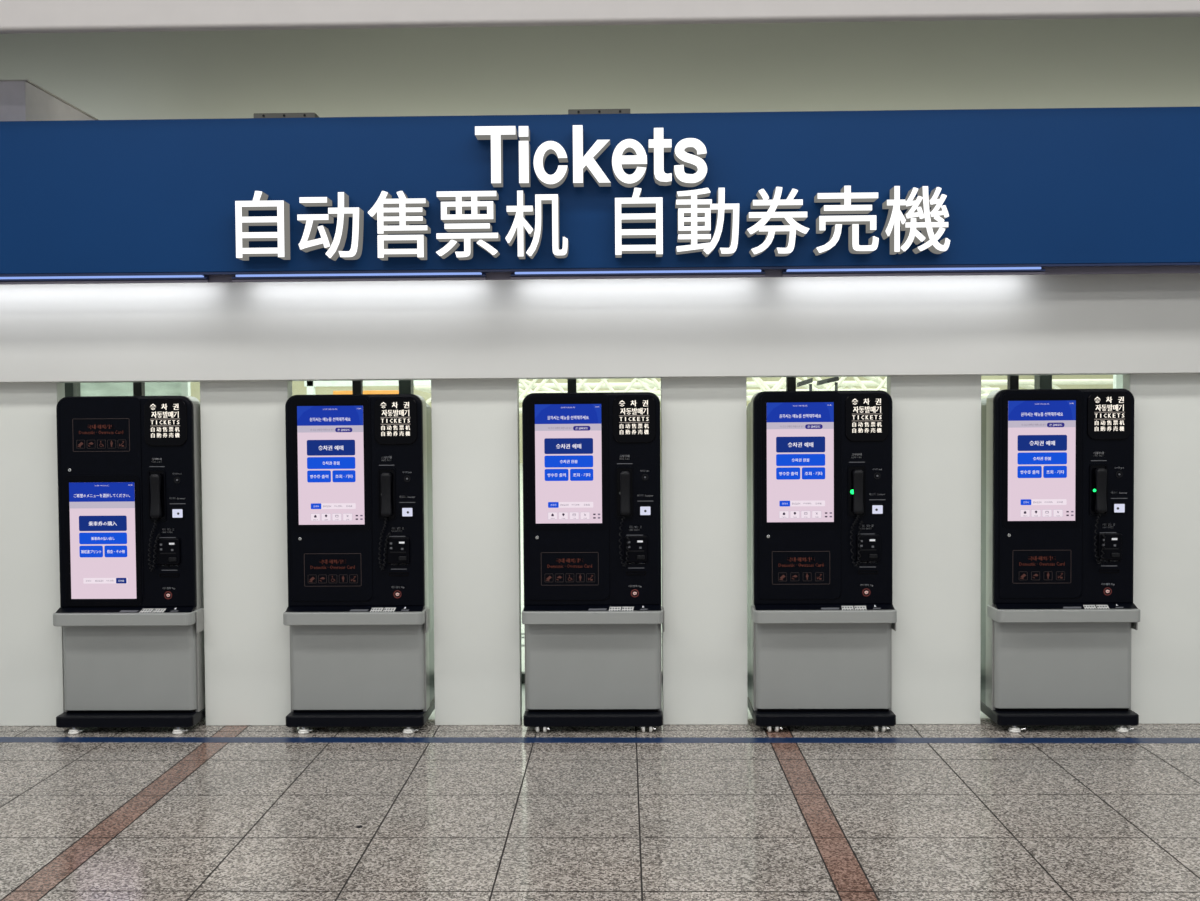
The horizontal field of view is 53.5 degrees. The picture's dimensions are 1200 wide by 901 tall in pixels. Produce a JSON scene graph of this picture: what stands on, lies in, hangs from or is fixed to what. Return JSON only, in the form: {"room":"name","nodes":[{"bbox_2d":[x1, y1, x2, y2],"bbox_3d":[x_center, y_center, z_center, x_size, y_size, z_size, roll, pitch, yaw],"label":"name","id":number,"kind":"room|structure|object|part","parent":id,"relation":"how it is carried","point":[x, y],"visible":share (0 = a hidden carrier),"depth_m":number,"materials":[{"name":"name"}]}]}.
{"room":"railway station","nodes":[
{"label":"railway station","id":0,"kind":"room"},
{"bbox_2d":[0,463,1199,900],"bbox_3d":[0.369,1.136,17.635,40.000,0.120,49.000,0,2,1],"label":"floor","id":1,"kind":"structure","parent":0,"point":[80,821],"depth_m":4.76,"materials":[{"name":"stone"}]},
{"bbox_2d":[0,382,64,725],"bbox_3d":[-5.735,0.480,6.287,5.869,1.950,0.090,0,2,1],"label":"wall pier","id":2,"kind":"object","parent":1,"relation":"on","point":[31,647],"depth_m":6.19,"materials":[{"name":"white paint"}]},
{"bbox_2d":[53,396,205,733],"bbox_3d":[-2.414,0.576,6.225,0.720,1.714,0.445,0,2,1],"label":"ticket machine","id":3,"kind":"object","parent":1,"relation":"on","point":[130,613],"visible":0.99,"depth_m":6.08,"materials":[{"name":"metal"}]},
{"bbox_3d":[-2.542,0.253,6.078,0.416,1.046,0.004,0,2,1],"label":"screen door","id":4,"kind":"part","parent":3,"relation":"part of","materials":[{"name":"black metal"}]},
{"bbox_3d":[-2.423,0.266,6.093,0.700,1.088,0.030,0,2,1],"label":"panel","id":5,"kind":"part","parent":3,"relation":"part of","materials":[{"name":"black metal"}]},
{"bbox_3d":[-2.263,0.480,6.051,0.069,0.269,0.017,0,2,1],"label":"coiled cord","id":6,"kind":"part","parent":3,"relation":"part of","materials":[{"name":"plastic"}]},
{"bbox_3d":[-2.209,-0.142,6.057,0.216,0.238,0.009,0,2,1],"label":"header plate","id":7,"kind":"part","parent":3,"relation":"part of","materials":[{"name":"black plastic"}]},
{"bbox_2d":[159,573,178,576],"bbox_3d":[-2.198,0.636,6.082,0.100,0.018,0.005,0,2,1],"label":"outlet","id":8,"kind":"object","parent":3,"relation":"attached to","point":[160,574],"depth_m":6.08,"materials":[{"name":"black plastic"}]},
{"bbox_2d":[196,609,203,632],"bbox_3d":[-2.058,0.878,6.129,0.008,0.112,0.100,0,2,1],"label":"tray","id":9,"kind":"object","parent":3,"relation":"on","point":[199,612],"depth_m":6.13,"materials":[{"name":"metal"}]},
{"bbox_2d":[80,382,190,395],"bbox_3d":[-4.104,-0.142,9.182,1.900,3.000,0.060,0,2,1],"label":"glass screen","id":10,"kind":"object","parent":1,"relation":"on","point":[119,388],"visible":0.02,"depth_m":9.15,"materials":[{"name":"glass"}]},
{"bbox_3d":[-4.104,-0.142,9.182,1.900,3.000,0.060,0,2,1],"label":"frame","id":11,"kind":"part","parent":10,"relation":"part of","materials":[{"name":"white metal"}]},
{"bbox_2d":[133,382,144,395],"bbox_3d":[-2.509,0.126,6.506,0.120,2.600,0.100,0,2,1],"label":"post","id":12,"kind":"object","parent":1,"relation":"on","point":[138,387],"visible":0.02,"depth_m":6.47,"materials":[{"name":"black metal"}]},
{"bbox_2d":[200,381,291,725],"bbox_3d":[-1.830,0.455,6.207,0.455,1.950,0.090,0,2,1],"label":"wall pier","id":13,"kind":"object","parent":1,"relation":"on","point":[247,640],"visible":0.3,"depth_m":6.17,"materials":[{"name":"white paint"}]},
{"bbox_2d":[352,381,362,393],"bbox_3d":[-1.313,0.118,6.481,0.120,2.600,0.100,0,2,1],"label":"post","id":14,"kind":"object","parent":1,"relation":"on","point":[357,386],"visible":0.02,"depth_m":6.45,"materials":[{"name":"black metal"}]},
{"bbox_2d":[283,394,434,733],"bbox_3d":[-1.240,0.568,6.201,0.720,1.714,0.445,0,2,1],"label":"ticket machine","id":15,"kind":"object","parent":1,"relation":"on","point":[359,614],"visible":0.99,"depth_m":6.06,"materials":[{"name":"metal"}]},
{"bbox_3d":[-1.368,0.245,6.054,0.416,1.046,0.004,0,2,1],"label":"screen door","id":16,"kind":"part","parent":15,"relation":"part of","materials":[{"name":"black metal"}]},
{"bbox_3d":[-1.248,0.259,6.069,0.700,1.088,0.030,0,2,1],"label":"panel","id":17,"kind":"part","parent":15,"relation":"part of","materials":[{"name":"black metal"}]},
{"bbox_3d":[-1.089,0.473,6.027,0.069,0.269,0.017,0,2,1],"label":"coiled cord","id":18,"kind":"part","parent":15,"relation":"part of","materials":[{"name":"plastic"}]},
{"bbox_3d":[-1.034,-0.149,6.033,0.216,0.238,0.009,0,2,1],"label":"header plate","id":19,"kind":"part","parent":15,"relation":"part of","materials":[{"name":"black plastic"}]},
{"bbox_2d":[389,572,408,575],"bbox_3d":[-1.023,0.628,6.058,0.100,0.018,0.005,0,2,1],"label":"outlet","id":20,"kind":"object","parent":15,"relation":"attached to","point":[390,573],"depth_m":6.06,"materials":[{"name":"black plastic"}]},
{"bbox_2d":[425,608,429,632],"bbox_3d":[-0.883,0.870,6.105,0.008,0.112,0.100,0,2,1],"label":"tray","id":21,"kind":"object","parent":15,"relation":"on","point":[427,610],"depth_m":6.08,"materials":[{"name":"metal"}]},
{"bbox_2d":[333,390,398,394],"bbox_3d":[-3.557,0.087,18.206,1.000,2.000,0.114,0,2,1],"label":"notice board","id":22,"kind":"object","parent":1,"relation":"on","point":[380,391],"visible":0.15,"depth_m":18.12,"materials":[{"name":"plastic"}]},
{"bbox_2d":[304,380,430,394],"bbox_3d":[-3.639,-0.271,20.176,2.700,2.600,0.120,0,2,1],"label":"gantry","id":23,"kind":"object","parent":1,"relation":"on","point":[310,385],"visible":0.1,"depth_m":20.10,"materials":[{"name":"white metal"}]},
{"bbox_3d":[-4.889,-0.263,20.201,0.120,2.600,0.120,0,2,1],"label":"leg","id":24,"kind":"part","parent":23,"relation":"part of","materials":[{"name":"metal"}]},
{"bbox_2d":[431,379,521,724],"bbox_3d":[-0.639,0.447,6.182,0.445,1.950,0.090,0,2,1],"label":"wall pier","id":25,"kind":"object","parent":1,"relation":"on","point":[475,422],"visible":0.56,"depth_m":6.14,"materials":[{"name":"white paint"}]},
{"bbox_2d":[567,379,576,392],"bbox_3d":[-0.148,0.110,6.457,0.120,2.600,0.100,0,2,1],"label":"post","id":26,"kind":"object","parent":1,"relation":"on","point":[571,383],"visible":0.02,"depth_m":6.42,"materials":[{"name":"black metal"}]},
{"bbox_2d":[522,392,664,731],"bbox_3d":[-0.033,0.560,6.176,0.720,1.714,0.445,0,2,1],"label":"ticket machine","id":27,"kind":"object","parent":1,"relation":"on","point":[593,612],"visible":1,"depth_m":6.03,"materials":[{"name":"metal"}]},
{"bbox_3d":[-0.161,0.237,6.029,0.416,1.046,0.004,0,2,1],"label":"screen door","id":28,"kind":"part","parent":27,"relation":"part of","materials":[{"name":"black metal"}]},
{"bbox_3d":[-0.042,0.251,6.044,0.700,1.088,0.030,0,2,1],"label":"panel","id":29,"kind":"part","parent":27,"relation":"part of","materials":[{"name":"black metal"}]},
{"bbox_3d":[0.123,0.459,6.002,0.059,0.258,0.017,0,2,1],"label":"coiled cord","id":30,"kind":"part","parent":27,"relation":"part of","materials":[{"name":"plastic"}]},
{"bbox_3d":[0.173,-0.157,6.008,0.216,0.238,0.009,0,2,1],"label":"header plate","id":31,"kind":"part","parent":27,"relation":"part of","materials":[{"name":"black plastic"}]},
{"bbox_2d":[662,607,664,631],"bbox_3d":[0.324,0.862,6.080,0.008,0.112,0.100,0,2,1],"label":"tray","id":32,"kind":"object","parent":27,"relation":"on","point":[662,607],"depth_m":6.03,"materials":[{"name":"metal"}]},
{"bbox_2d":[0,737,1199,742],"bbox_3d":[0.130,1.425,5.866,18.001,0.001,0.095,0,2,2],"label":"floor stripe","id":33,"kind":"object","parent":1,"relation":"on","point":[2,739],"visible":1,"depth_m":5.88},
{"bbox_2d":[661,377,747,724],"bbox_3d":[0.537,0.439,6.158,0.436,1.950,0.090,0,2,1],"label":"wall pier","id":34,"kind":"object","parent":1,"relation":"on","point":[704,419],"visible":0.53,"depth_m":6.12,"materials":[{"name":"white paint"}]},
{"bbox_2d":[519,376,988,401],"bbox_3d":[3.127,-0.548,26.608,12.031,2.675,1.326,0,2,1],"label":"roof truss","id":35,"kind":"object","parent":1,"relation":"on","point":[654,382],"visible":0.1,"depth_m":26.05,"materials":[{"name":"white metal"}]},
{"bbox_2d":[519,377,999,396],"bbox_3d":[3.404,-0.841,30.602,13.236,3.020,1.339,0,2,1],"label":"roof truss","id":36,"kind":"object","parent":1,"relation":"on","point":[525,383],"visible":0.09,"depth_m":30.01,"materials":[{"name":"white metal"}]},
{"bbox_2d":[414,379,1112,412],"bbox_3d":[4.688,-0.723,34.587,20.033,2.530,1.348,0,2,1],"label":"roof truss","id":37,"kind":"object","parent":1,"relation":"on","point":[1024,383],"visible":0.09,"depth_m":33.89,"materials":[{"name":"white metal"}]},
{"bbox_2d":[786,377,795,390],"bbox_3d":[1.033,0.102,6.433,0.120,2.600,0.100,0,2,1],"label":"post","id":38,"kind":"object","parent":1,"relation":"on","point":[790,381],"visible":0.02,"depth_m":6.40,"materials":[{"name":"black metal"}]},
{"bbox_2d":[797,378,812,390],"bbox_3d":[2.821,0.065,16.052,0.313,2.080,0.277,0,2,1],"label":"lamp post","id":39,"kind":"object","parent":1,"relation":"on","point":[810,380],"visible":0.1,"depth_m":15.95,"materials":[{"name":"grey metal"}]},
{"bbox_2d":[747,390,896,731],"bbox_3d":[1.135,0.552,6.152,0.720,1.714,0.445,0,2,1],"label":"ticket machine","id":40,"kind":"object","parent":1,"relation":"on","point":[822,616],"visible":1,"depth_m":6.01,"materials":[{"name":"metal"}]},
{"bbox_3d":[1.007,0.230,6.005,0.416,1.046,0.004,0,2,1],"label":"screen door","id":41,"kind":"part","parent":40,"relation":"part of","materials":[{"name":"black metal"}]},
{"bbox_3d":[1.126,0.243,6.020,0.700,1.088,0.030,0,2,1],"label":"panel","id":42,"kind":"part","parent":40,"relation":"part of","materials":[{"name":"black metal"}]},
{"bbox_3d":[1.288,0.454,5.978,0.069,0.264,0.017,0,2,1],"label":"coiled cord","id":43,"kind":"part","parent":40,"relation":"part of","materials":[{"name":"plastic"}]},
{"bbox_3d":[1.340,-0.165,5.984,0.216,0.238,0.009,0,2,1],"label":"header plate","id":44,"kind":"part","parent":40,"relation":"part of","materials":[{"name":"black plastic"}]},
{"bbox_2d":[892,608,895,630],"bbox_3d":[1.491,0.854,6.056,0.008,0.112,0.100,0,2,1],"label":"tray","id":45,"kind":"object","parent":40,"relation":"on","point":[893,624],"depth_m":6.02,"materials":[{"name":"metal"}]},
{"bbox_2d":[817,377,838,390],"bbox_3d":[3.128,0.053,16.046,0.387,2.100,0.277,0,2,1],"label":"lamp post","id":46,"kind":"object","parent":1,"relation":"on","point":[833,379],"visible":0.14,"depth_m":15.94,"materials":[{"name":"grey metal"}]},
{"bbox_2d":[887,375,980,723],"bbox_3d":[1.717,0.431,6.134,0.460,1.950,0.090,0,2,1],"label":"wall pier","id":47,"kind":"object","parent":1,"relation":"on","point":[936,640],"visible":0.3,"depth_m":6.09,"materials":[{"name":"white paint"}]},
{"bbox_2d":[1007,375,1018,388],"bbox_3d":[2.220,0.094,6.409,0.120,2.600,0.100,0,2,1],"label":"post","id":48,"kind":"object","parent":1,"relation":"on","point":[1013,380],"visible":0.02,"depth_m":6.37,"materials":[{"name":"black metal"}]},
{"bbox_2d":[980,389,1139,732],"bbox_3d":[2.342,0.544,6.127,0.720,1.714,0.445,0,2,1],"label":"ticket machine","id":49,"kind":"object","parent":1,"relation":"on","point":[1059,613],"visible":0.99,"depth_m":5.98,"materials":[{"name":"metal"}]},
{"bbox_3d":[2.214,0.222,5.981,0.416,1.046,0.004,0,2,1],"label":"screen door","id":50,"kind":"part","parent":49,"relation":"part of","materials":[{"name":"black metal"}]},
{"bbox_3d":[2.333,0.235,5.995,0.700,1.088,0.030,0,2,1],"label":"panel","id":51,"kind":"part","parent":49,"relation":"part of","materials":[{"name":"black metal"}]},
{"bbox_3d":[2.498,0.443,5.953,0.059,0.258,0.017,0,2,1],"label":"coiled cord","id":52,"kind":"part","parent":49,"relation":"part of","materials":[{"name":"plastic"}]},
{"bbox_3d":[2.547,-0.173,5.959,0.216,0.238,0.009,0,2,1],"label":"header plate","id":53,"kind":"part","parent":49,"relation":"part of","materials":[{"name":"black plastic"}]},
{"bbox_2d":[1131,622,1137,629],"bbox_3d":[2.698,0.847,6.031,0.008,0.112,0.100,0,2,1],"label":"tray","id":54,"kind":"object","parent":49,"relation":"on","point":[1134,625],"depth_m":6.00,"materials":[{"name":"metal"}]},
{"bbox_2d":[1113,375,1122,388],"bbox_3d":[4.209,-0.197,9.012,0.630,3.000,0.060,0,2,1],"label":"glass screen","id":55,"kind":"object","parent":1,"relation":"on","point":[1117,379],"visible":0.02,"depth_m":8.98,"materials":[{"name":"glass"}]},
{"bbox_2d":[1123,373,1199,723],"bbox_3d":[5.812,0.404,6.050,6.232,1.950,0.090,0,2,1],"label":"wall pier","id":56,"kind":"object","parent":1,"relation":"on","point":[1165,646],"depth_m":6.07,"materials":[{"name":"white paint"}]},
{"bbox_2d":[0,273,1199,382],"bbox_3d":[0.118,-0.966,6.080,17.600,1.190,0.180,0,2,1],"label":"wall","id":57,"kind":"structure","parent":0,"point":[1071,324],"depth_m":6.00,"materials":[{"name":"white paint"}]},
{"bbox_2d":[0,107,1199,284],"bbox_3d":[0.111,-1.243,5.806,17.400,0.809,0.350,0,2,1],"label":"sign board","id":58,"kind":"object","parent":57,"relation":"attached to","point":[1059,191],"visible":1,"depth_m":5.72,"materials":[{"name":"metal"}]},
{"bbox_2d":[0,275,208,284],"bbox_3d":[-2.662,-0.833,5.835,1.490,0.034,0.050,0,2,1],"label":"strip light","id":59,"kind":"object","parent":58,"relation":"attached to","point":[160,278],"visible":1,"depth_m":5.81,"materials":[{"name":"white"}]},
{"bbox_2d":[0,275,203,278],"bbox_3d":[-2.662,-0.844,5.826,1.450,0.010,0.033,0,2,1],"label":"diffuser","id":60,"kind":"object","parent":59,"relation":"attached to","point":[159,276],"depth_m":5.80,"materials":[{"name":"white plastic"}]},
{"bbox_2d":[232,272,485,281],"bbox_3d":[-1.173,-0.843,5.804,1.237,0.034,0.050,0,2,1],"label":"strip light","id":61,"kind":"object","parent":58,"relation":"attached to","point":[470,275],"visible":1,"depth_m":5.79,"materials":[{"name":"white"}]},
{"bbox_2d":[236,272,481,276],"bbox_3d":[-1.174,-0.854,5.796,1.197,0.010,0.033,0,2,1],"label":"diffuser","id":62,"kind":"object","parent":61,"relation":"attached to","point":[470,274],"depth_m":5.78,"materials":[{"name":"white plastic"}]},
{"bbox_2d":[511,270,764,279],"bbox_3d":[0.183,-0.851,5.777,1.230,0.034,0.050,0,2,1],"label":"strip light","id":63,"kind":"object","parent":58,"relation":"attached to","point":[677,273],"visible":1,"depth_m":5.76,"materials":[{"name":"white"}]},
{"bbox_2d":[515,270,760,273],"bbox_3d":[0.182,-0.863,5.768,1.190,0.010,0.033,0,2,1],"label":"diffuser","id":64,"kind":"object","parent":63,"relation":"attached to","point":[676,271],"depth_m":5.75,"materials":[{"name":"white plastic"}]},
{"bbox_2d":[782,267,1044,276],"bbox_3d":[1.510,-0.860,5.750,1.255,0.034,0.050,0,2,1],"label":"strip light","id":65,"kind":"object","parent":58,"relation":"attached to","point":[987,270],"visible":1,"depth_m":5.73,"materials":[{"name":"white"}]},
{"bbox_2d":[786,267,1040,271],"bbox_3d":[1.510,-0.872,5.741,1.215,0.010,0.033,0,2,1],"label":"diffuser","id":66,"kind":"object","parent":65,"relation":"attached to","point":[987,269],"depth_m":5.72,"materials":[{"name":"white plastic"}]},
{"bbox_2d":[0,17,1199,119],"bbox_3d":[0.119,-2.816,6.730,17.800,2.530,2.530,0,2,1],"label":"wall","id":67,"kind":"structure","parent":0,"point":[1101,62],"depth_m":7.92,"materials":[{"name":"paint"}]},
{"bbox_2d":[0,80,97,120],"bbox_3d":[-4.093,-1.744,7.058,2.350,0.357,1.850,0,2,1],"label":"trim","id":68,"kind":"structure","parent":67,"relation":"attached to","point":[20,100],"depth_m":6.17,"materials":[{"name":"paint"}]},
{"bbox_2d":[65,383,80,396],"bbox_3d":[-2.201,-0.046,7.145,2.019,2.900,0.100,0,2,1],"label":"window","id":69,"kind":"structure","parent":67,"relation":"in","point":[71,389],"depth_m":7.11,"materials":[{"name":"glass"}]},
{"bbox_2d":[399,380,524,682],"bbox_3d":[-0.231,-0.059,7.105,1.919,2.900,0.100,0,2,1],"label":"window","id":70,"kind":"structure","parent":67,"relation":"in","point":[405,386],"depth_m":7.06,"materials":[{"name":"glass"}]},
{"bbox_3d":[-0.185,1.361,7.146,1.846,0.060,0.060,0,2,1],"label":"sill","id":71,"kind":"part","parent":70,"relation":"part of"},
{"bbox_2d":[1034,375,1051,388],"bbox_3d":[3.545,-0.084,7.027,1.924,2.900,0.100,0,2,1],"label":"window","id":72,"kind":"structure","parent":67,"relation":"in","point":[1040,381],"depth_m":6.99,"materials":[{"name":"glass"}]},
{"bbox_2d":[190,375,1112,462],"bbox_3d":[0.785,-5.535,40.093,44.000,12.120,0.300,0,2,1],"label":"wall","id":73,"kind":"structure","parent":0,"point":[298,388],"depth_m":40.05,"materials":[{"name":"beige paint"}]},
{"bbox_3d":[-0.045,-4.429,-0.784,18.000,0.100,12.500,0,2,1],"label":"ceiling","id":74,"kind":"structure","parent":0,"visible":0},
{"bbox_2d":[0,0,1199,33],"bbox_3d":[0.088,-3.248,5.365,17.800,2.625,0.045,0,2,1],"label":"ceiling beam","id":75,"kind":"structure","parent":74,"relation":"attached to","point":[16,16],"depth_m":5.39,"materials":[{"name":"paint"}]}
]}

